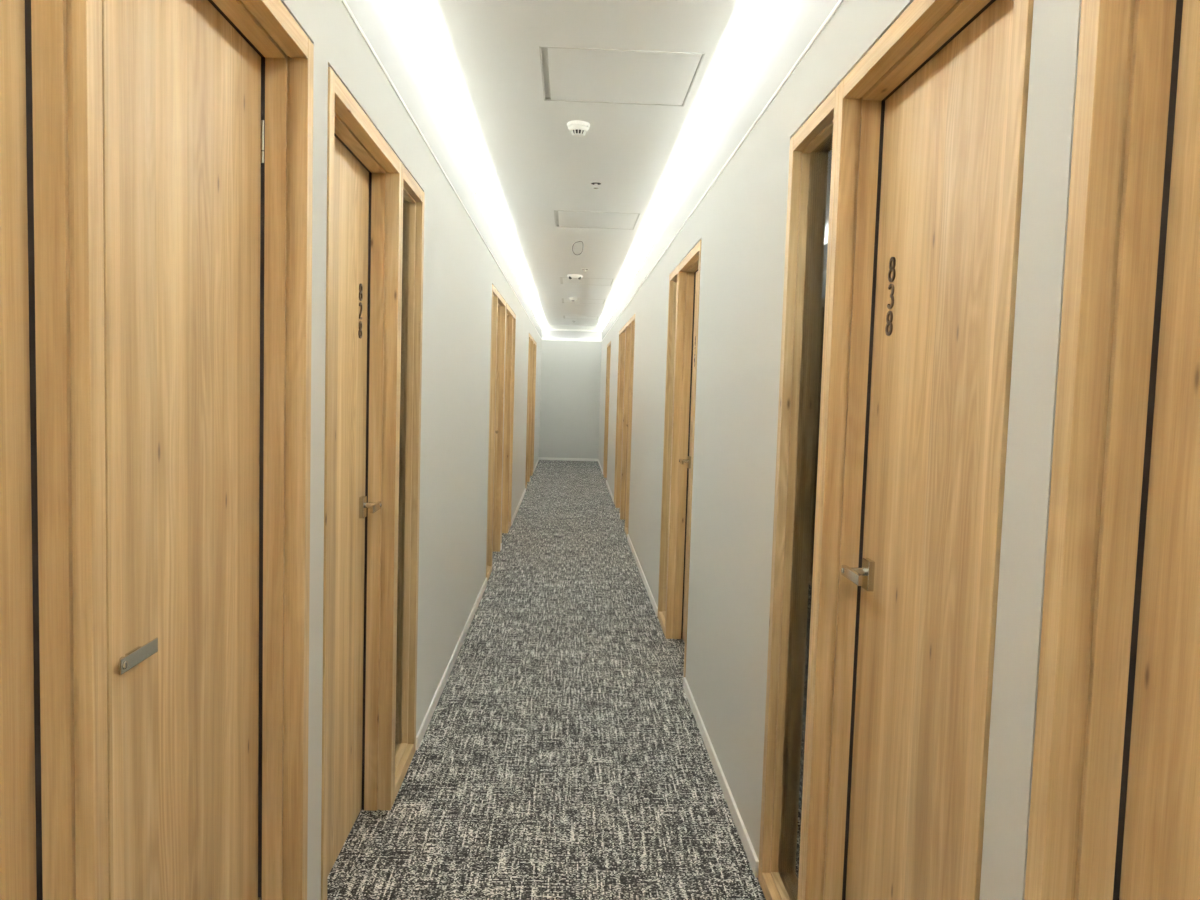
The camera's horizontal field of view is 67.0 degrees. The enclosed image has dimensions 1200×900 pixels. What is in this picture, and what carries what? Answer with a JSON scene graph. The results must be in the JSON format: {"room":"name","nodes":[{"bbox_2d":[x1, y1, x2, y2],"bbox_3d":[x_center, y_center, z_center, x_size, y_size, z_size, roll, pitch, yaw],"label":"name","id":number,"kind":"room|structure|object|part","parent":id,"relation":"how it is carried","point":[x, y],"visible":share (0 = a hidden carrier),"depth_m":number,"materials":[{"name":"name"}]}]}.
{"room":"office corridor","nodes":[
{"label":"office corridor","id":0,"kind":"room"},
{"bbox_2d":[280,0,541,899],"bbox_3d":[-0.916,-0.433,7.672,0.170,2.661,20.620,2,4,-2],"label":"wall","id":1,"kind":"structure","parent":0,"point":[460,272],"depth_m":3.85,"materials":[{"name":"grey paint"}]},
{"bbox_2d":[0,0,108,899],"bbox_3d":[-0.676,0.299,0.660,0.153,2.174,0.938,2,4,-2],"label":"door","id":2,"kind":"structure","parent":1,"relation":"in","point":[54,753],"depth_m":1.07,"materials":[{"name":"brown wood"}]},
{"bbox_2d":[102,0,313,899],"bbox_3d":[-0.707,0.235,1.574,0.153,2.174,0.894,2,4,-2],"label":"door","id":3,"kind":"structure","parent":1,"relation":"in","point":[207,105],"depth_m":1.67,"materials":[{"name":"brown wood"}]},
{"bbox_3d":[-0.722,0.319,1.401,0.005,0.020,0.043,2,4,-2],"label":"handle plate","id":4,"kind":"part","parent":3,"relation":"part of","materials":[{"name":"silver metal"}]},
{"bbox_3d":[-0.719,0.319,1.406,0.010,0.023,0.122,2,4,-2],"label":"lever","id":5,"kind":"part","parent":3,"relation":"part of","materials":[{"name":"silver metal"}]},
{"bbox_2d":[321,67,401,899],"bbox_3d":[-0.740,0.165,2.582,0.153,2.174,0.894,2,4,-2],"label":"door","id":6,"kind":"structure","parent":1,"relation":"in","point":[363,236],"depth_m":2.86,"materials":[{"name":"brown wood"}]},
{"bbox_3d":[-0.768,0.184,2.931,0.015,0.068,0.045,2,4,-2],"label":"handle plate","id":7,"kind":"part","parent":6,"relation":"part of","materials":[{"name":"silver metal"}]},
{"bbox_3d":[-0.742,0.182,2.892,0.062,0.023,0.122,2,4,-2],"label":"lever","id":8,"kind":"part","parent":6,"relation":"part of","materials":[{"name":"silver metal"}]},
{"bbox_2d":[393,164,424,803],"bbox_3d":[-0.763,0.118,3.265,0.153,2.174,0.475,2,4,-2],"label":"window","id":9,"kind":"structure","parent":1,"relation":"in","point":[412,195],"depth_m":3.43,"materials":[{"name":"brown wood"}]},
{"bbox_3d":[-0.740,0.122,3.258,0.006,2.077,0.392,2,4,-2],"label":"pane","id":10,"kind":"part","parent":9,"relation":"part of","materials":[{"name":"clear glass"}]},
{"bbox_3d":[-0.795,1.179,3.329,0.153,0.046,0.392,2,4,-2],"label":"sill","id":11,"kind":"part","parent":9,"relation":"part of","materials":[{"name":"brown wood"}]},
{"bbox_2d":[341,0,541,339],"bbox_3d":[-0.797,-1.452,7.518,0.005,0.013,20.446,2,4,-2],"label":"trim","id":12,"kind":"structure","parent":1,"relation":"attached to","point":[344,2],"depth_m":3.05,"materials":[{"name":"white paint"}]},
{"bbox_2d":[345,0,540,336],"bbox_3d":[-0.811,-1.562,7.517,0.012,0.220,20.460,2,4,-2],"label":"strip light","id":13,"kind":"object","parent":1,"relation":"attached to","point":[374,17],"visible":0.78,"depth_m":3.43,"materials":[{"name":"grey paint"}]},
{"bbox_2d":[416,458,538,749],"bbox_3d":[-0.862,0.876,7.680,0.010,0.052,20.449,2,4,-2],"label":"baseboard","id":14,"kind":"structure","parent":1,"relation":"attached to","point":[427,718],"depth_m":4.58,"materials":[{"name":"white paint"}]},
{"bbox_2d":[486,284,497,580],"bbox_3d":[-0.880,-0.124,6.747,0.153,2.174,0.477,2,4,-2],"label":"window","id":15,"kind":"structure","parent":1,"relation":"in","point":[494,290],"depth_m":6.93,"materials":[{"name":"brown wood"}]},
{"bbox_3d":[-0.912,0.936,6.828,0.153,0.046,0.394,2,4,-2],"label":"sill","id":16,"kind":"part","parent":15,"relation":"part of","materials":[{"name":"brown wood"}]},
{"bbox_2d":[492,292,505,553],"bbox_3d":[-0.903,-0.172,7.431,0.153,2.174,0.892,2,4,-2],"label":"door","id":17,"kind":"structure","parent":1,"relation":"in","point":[501,308],"depth_m":7.82,"materials":[{"name":"brown wood"}]},
{"bbox_2d":[501,303,512,542],"bbox_3d":[-0.936,-0.239,8.400,0.153,2.174,0.894,2,4,-2],"label":"door","id":18,"kind":"structure","parent":1,"relation":"in","point":[509,313],"depth_m":8.80,"materials":[{"name":"brown wood"}]},
{"bbox_2d":[508,312,515,530],"bbox_3d":[-0.959,-0.287,9.084,0.153,2.174,0.475,2,4,-2],"label":"window","id":19,"kind":"structure","parent":1,"relation":"in","point":[514,315],"depth_m":9.26,"materials":[{"name":"brown wood"}]},
{"bbox_2d":[525,333,530,488],"bbox_3d":[-1.075,-0.528,12.554,0.153,2.174,0.477,2,4,-2],"label":"window","id":20,"kind":"structure","parent":1,"relation":"in","point":[529,333],"depth_m":12.74,"materials":[{"name":"brown wood"}]},
{"bbox_2d":[527,336,532,481],"bbox_3d":[-1.098,-0.576,13.238,0.153,2.174,0.892,2,4,-2],"label":"door","id":21,"kind":"structure","parent":1,"relation":"in","point":[531,339],"depth_m":13.63,"materials":[{"name":"brown wood"}]},
{"bbox_2d":[530,339,535,475],"bbox_3d":[-1.130,-0.642,14.188,0.153,2.174,0.894,2,4,-2],"label":"door","id":22,"kind":"structure","parent":1,"relation":"in","point":[534,341],"depth_m":14.59,"materials":[{"name":"brown wood"}]},
{"bbox_2d":[532,343,536,474],"bbox_3d":[-1.153,-0.689,14.872,0.153,2.174,0.475,2,4,-2],"label":"window","id":23,"kind":"structure","parent":1,"relation":"in","point":[535,343],"depth_m":15.05,"materials":[{"name":"brown wood"}]},
{"bbox_2d":[327,460,765,899],"bbox_3d":[-0.287,0.967,7.856,6.315,0.120,20.750,2,4,-2],"label":"floor","id":24,"kind":"structure","parent":0,"point":[562,754],"depth_m":3.54,"materials":[{"name":"carpet"}]},
{"bbox_2d":[539,325,603,458],"bbox_3d":[-0.589,-1.128,17.955,6.315,2.661,0.300,2,4,-2],"label":"wall","id":25,"kind":"structure","parent":0,"point":[570,370],"depth_m":17.82,"materials":[{"name":"grey paint"}]},
{"bbox_2d":[539,457,597,460],"bbox_3d":[-0.622,0.183,17.890,1.155,0.052,0.010,2,4,-2],"label":"baseboard","id":26,"kind":"structure","parent":25,"relation":"attached to","point":[540,458],"depth_m":17.89,"materials":[{"name":"white paint"}]},
{"bbox_2d":[541,328,602,340],"bbox_3d":[-0.550,-2.255,17.744,1.219,0.220,0.012,2,4,-2],"label":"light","id":27,"kind":"object","parent":25,"relation":"attached to","point":[545,334],"visible":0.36,"depth_m":17.74,"materials":[{"name":"grey paint"}]},
{"bbox_2d":[541,328,602,331],"bbox_3d":[-0.547,-2.347,17.727,1.194,0.035,0.008,2,4,-2],"label":"trim","id":28,"kind":"structure","parent":25,"relation":"attached to","point":[542,328],"depth_m":17.73,"materials":[{"name":"white paint"}]},
{"bbox_2d":[542,339,601,341],"bbox_3d":[-0.553,-2.145,17.735,1.193,0.026,0.005,2,4,-2],"label":"trim","id":29,"kind":"structure","parent":25,"relation":"attached to","point":[542,339],"depth_m":17.73,"materials":[{"name":"white paint"}]},
{"bbox_2d":[385,0,793,326],"bbox_3d":[-0.206,-1.796,7.666,6.315,0.100,20.750,2,4,-2],"label":"ceiling","id":30,"kind":"structure","parent":0,"point":[478,61],"depth_m":4.10,"materials":[{"name":"white paint"}]},
{"bbox_2d":[567,274,582,279],"bbox_3d":[-0.272,-1.872,9.840,0.168,0.049,0.168,2,4,-2],"label":"emergency light","id":31,"kind":"object","parent":30,"relation":"attached to","point":[572,276],"visible":1,"depth_m":9.78,"materials":[{"name":"white plastic"}]},
{"bbox_2d":[567,121,589,136],"bbox_3d":[-0.100,-1.476,4.177,0.106,0.054,0.106,2,4,-2],"label":"smoke detector","id":32,"kind":"object","parent":30,"relation":"attached to","point":[577,128],"visible":1,"depth_m":4.15,"materials":[{"name":"white plastic"}]},
{"bbox_2d":[571,129,585,136],"bbox_3d":[-0.100,-1.460,4.178,0.072,0.022,0.072,2,4,-2],"label":"grille","id":33,"kind":"object","parent":32,"relation":"attached to","point":[575,132],"depth_m":4.16,"materials":[{"name":"white plastic"}]},
{"bbox_2d":[563,316,597,318],"bbox_3d":[-0.338,-2.327,15.734,0.597,0.052,0.620,2,4,-2],"label":"ceiling hatch","id":34,"kind":"object","parent":30,"relation":"attached to","point":[567,317],"visible":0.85,"depth_m":15.74,"materials":[{"name":"white paint"}]},
{"bbox_2d":[562,298,604,303],"bbox_3d":[-0.237,-2.119,12.738,0.597,0.052,0.650,2,4,-2],"label":"ceiling hatch","id":35,"kind":"object","parent":30,"relation":"attached to","point":[564,300],"visible":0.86,"depth_m":12.74,"materials":[{"name":"white paint"}]},
{"bbox_2d":[560,277,612,285],"bbox_3d":[-0.158,-1.954,10.365,0.597,0.052,0.650,2,4,-2],"label":"ceiling hatch","id":36,"kind":"object","parent":30,"relation":"attached to","point":[563,280],"visible":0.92,"depth_m":10.38,"materials":[{"name":"white paint"}]},
{"bbox_2d":[590,182,601,188],"bbox_3d":[-0.024,-1.567,5.370,0.076,0.033,0.076,2,4,-2],"label":"sprinkler head","id":37,"kind":"object","parent":30,"relation":"attached to","point":[595,184],"visible":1,"depth_m":5.36},
{"bbox_2d":[554,210,639,229],"bbox_3d":[-0.030,-1.689,6.566,0.597,0.052,0.630,2,4,-2],"label":"ceiling hatch","id":38,"kind":"object","parent":30,"relation":"attached to","point":[576,219],"visible":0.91,"depth_m":6.55,"materials":[{"name":"white paint"}]},
{"bbox_2d":[539,46,704,105],"bbox_3d":[0.071,-1.480,3.550,0.597,0.052,0.610,2,4,-2],"label":"ceiling hatch","id":39,"kind":"object","parent":30,"relation":"attached to","point":[587,75],"visible":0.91,"depth_m":3.51,"materials":[{"name":"white paint"}]},
{"bbox_2d":[598,0,1081,899],"bbox_3d":[0.427,-0.397,7.720,0.170,2.661,20.620,2,4,-2],"label":"wall","id":40,"kind":"structure","parent":0,"point":[739,223],"depth_m":2.78,"materials":[{"name":"grey paint"}]},
{"bbox_2d":[603,344,607,475],"bbox_3d":[0.169,-0.651,14.879,0.153,2.174,0.475,2,4,-2],"label":"window","id":41,"kind":"structure","parent":40,"relation":"in","point":[607,344],"depth_m":15.06,"materials":[{"name":"brown wood"}]},
{"bbox_2d":[604,341,610,479],"bbox_3d":[0.192,-0.603,14.195,0.153,2.174,0.894,2,4,-2],"label":"door","id":42,"kind":"structure","parent":40,"relation":"in","point":[609,343],"depth_m":14.59,"materials":[{"name":"brown wood"}]},
{"bbox_2d":[614,330,620,506],"bbox_3d":[0.291,-0.397,11.230,0.153,2.174,0.475,2,4,-2],"label":"window","id":43,"kind":"structure","parent":40,"relation":"in","point":[619,349],"depth_m":11.40,"materials":[{"name":"brown wood"}]},
{"bbox_2d":[616,324,625,507],"bbox_3d":[0.315,-0.349,10.546,0.153,2.174,0.894,2,4,-2],"label":"door","id":44,"kind":"structure","parent":40,"relation":"in","point":[623,330],"depth_m":10.95,"materials":[{"name":"brown wood"}]},
{"bbox_2d":[620,317,631,519],"bbox_3d":[0.346,-0.283,9.596,0.153,2.174,0.892,2,4,-2],"label":"door","id":45,"kind":"structure","parent":40,"relation":"in","point":[628,324],"depth_m":9.98,"materials":[{"name":"brown wood"}]},
{"bbox_2d":[625,314,634,535],"bbox_3d":[0.369,-0.236,8.912,0.153,2.174,0.477,2,4,-2],"label":"window","id":46,"kind":"structure","parent":40,"relation":"in","point":[633,316],"depth_m":9.10,"materials":[{"name":"brown wood"}]},
{"bbox_2d":[658,266,677,634],"bbox_3d":[0.484,0.002,5.492,0.153,2.174,0.475,2,4,-2],"label":"window","id":47,"kind":"structure","parent":40,"relation":"in","point":[673,277],"depth_m":5.66,"materials":[{"name":"brown wood"}]},
{"bbox_3d":[0.453,1.064,5.556,0.153,0.046,0.392,2,4,-2],"label":"sill","id":48,"kind":"part","parent":47,"relation":"part of","materials":[{"name":"brown wood"}]},
{"bbox_2d":[598,459,758,877],"bbox_3d":[0.302,0.908,7.721,0.010,0.052,20.449,2,4,-2],"label":"baseboard","id":49,"kind":"structure","parent":40,"relation":"attached to","point":[748,847],"depth_m":3.43,"materials":[{"name":"white paint"}]},
{"bbox_2d":[665,240,700,677],"bbox_3d":[0.507,0.050,4.808,0.153,2.174,0.894,2,4,-2],"label":"door","id":50,"kind":"structure","parent":40,"relation":"in","point":[688,290],"depth_m":5.20,"materials":[{"name":"brown wood"}]},
{"bbox_3d":[0.486,0.066,5.118,0.062,0.023,0.122,2,4,-2],"label":"lever","id":51,"kind":"part","parent":50,"relation":"part of","materials":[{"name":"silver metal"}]},
{"bbox_3d":[0.509,0.070,5.158,0.015,0.068,0.045,2,4,-2],"label":"handle plate","id":52,"kind":"part","parent":50,"relation":"part of","materials":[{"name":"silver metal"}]},
{"bbox_2d":[602,0,838,339],"bbox_3d":[0.395,-1.529,7.559,0.012,0.220,20.460,2,4,-2],"label":"strip light","id":53,"kind":"object","parent":40,"relation":"attached to","point":[803,19],"visible":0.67,"depth_m":3.32,"materials":[{"name":"grey paint"}]},
{"bbox_2d":[602,0,843,340],"bbox_3d":[0.375,-1.420,7.559,0.005,0.013,20.446,2,4,-2],"label":"trim","id":54,"kind":"structure","parent":40,"relation":"attached to","point":[839,2],"depth_m":2.93,"materials":[{"name":"white paint"}]},
{"bbox_2d":[758,85,838,899],"bbox_3d":[0.588,0.217,2.402,0.153,2.174,0.475,2,4,-2],"label":"window","id":55,"kind":"structure","parent":40,"relation":"in","point":[812,153],"depth_m":2.54,"materials":[{"name":"brown wood"}]},
{"bbox_3d":[0.557,1.278,2.466,0.153,0.046,0.392,2,4,-2],"label":"sill","id":56,"kind":"part","parent":55,"relation":"part of","materials":[{"name":"brown wood"}]},
{"bbox_3d":[0.565,0.220,2.393,0.006,2.077,0.392,2,4,-2],"label":"pane","id":57,"kind":"part","parent":55,"relation":"part of","materials":[{"name":"clear glass"}]},
{"bbox_2d":[801,0,1033,899],"bbox_3d":[0.611,0.265,1.718,0.153,2.174,0.894,2,4,-2],"label":"door","id":58,"kind":"structure","parent":40,"relation":"in","point":[931,125],"depth_m":1.81,"materials":[{"name":"brown wood"}]},
{"bbox_3d":[0.589,0.281,2.028,0.062,0.023,0.122,2,4,-2],"label":"lever","id":59,"kind":"part","parent":58,"relation":"part of","materials":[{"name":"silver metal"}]},
{"bbox_3d":[0.612,0.284,2.068,0.015,0.068,0.045,2,4,-2],"label":"handle plate","id":60,"kind":"part","parent":58,"relation":"part of","materials":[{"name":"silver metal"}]},
{"bbox_2d":[1024,0,1199,899],"bbox_3d":[0.645,0.336,0.693,0.153,2.174,0.930,2,4,-2],"label":"door","id":61,"kind":"structure","parent":40,"relation":"in","point":[1115,801],"depth_m":1.08,"materials":[{"name":"brown wood"}]}
]}

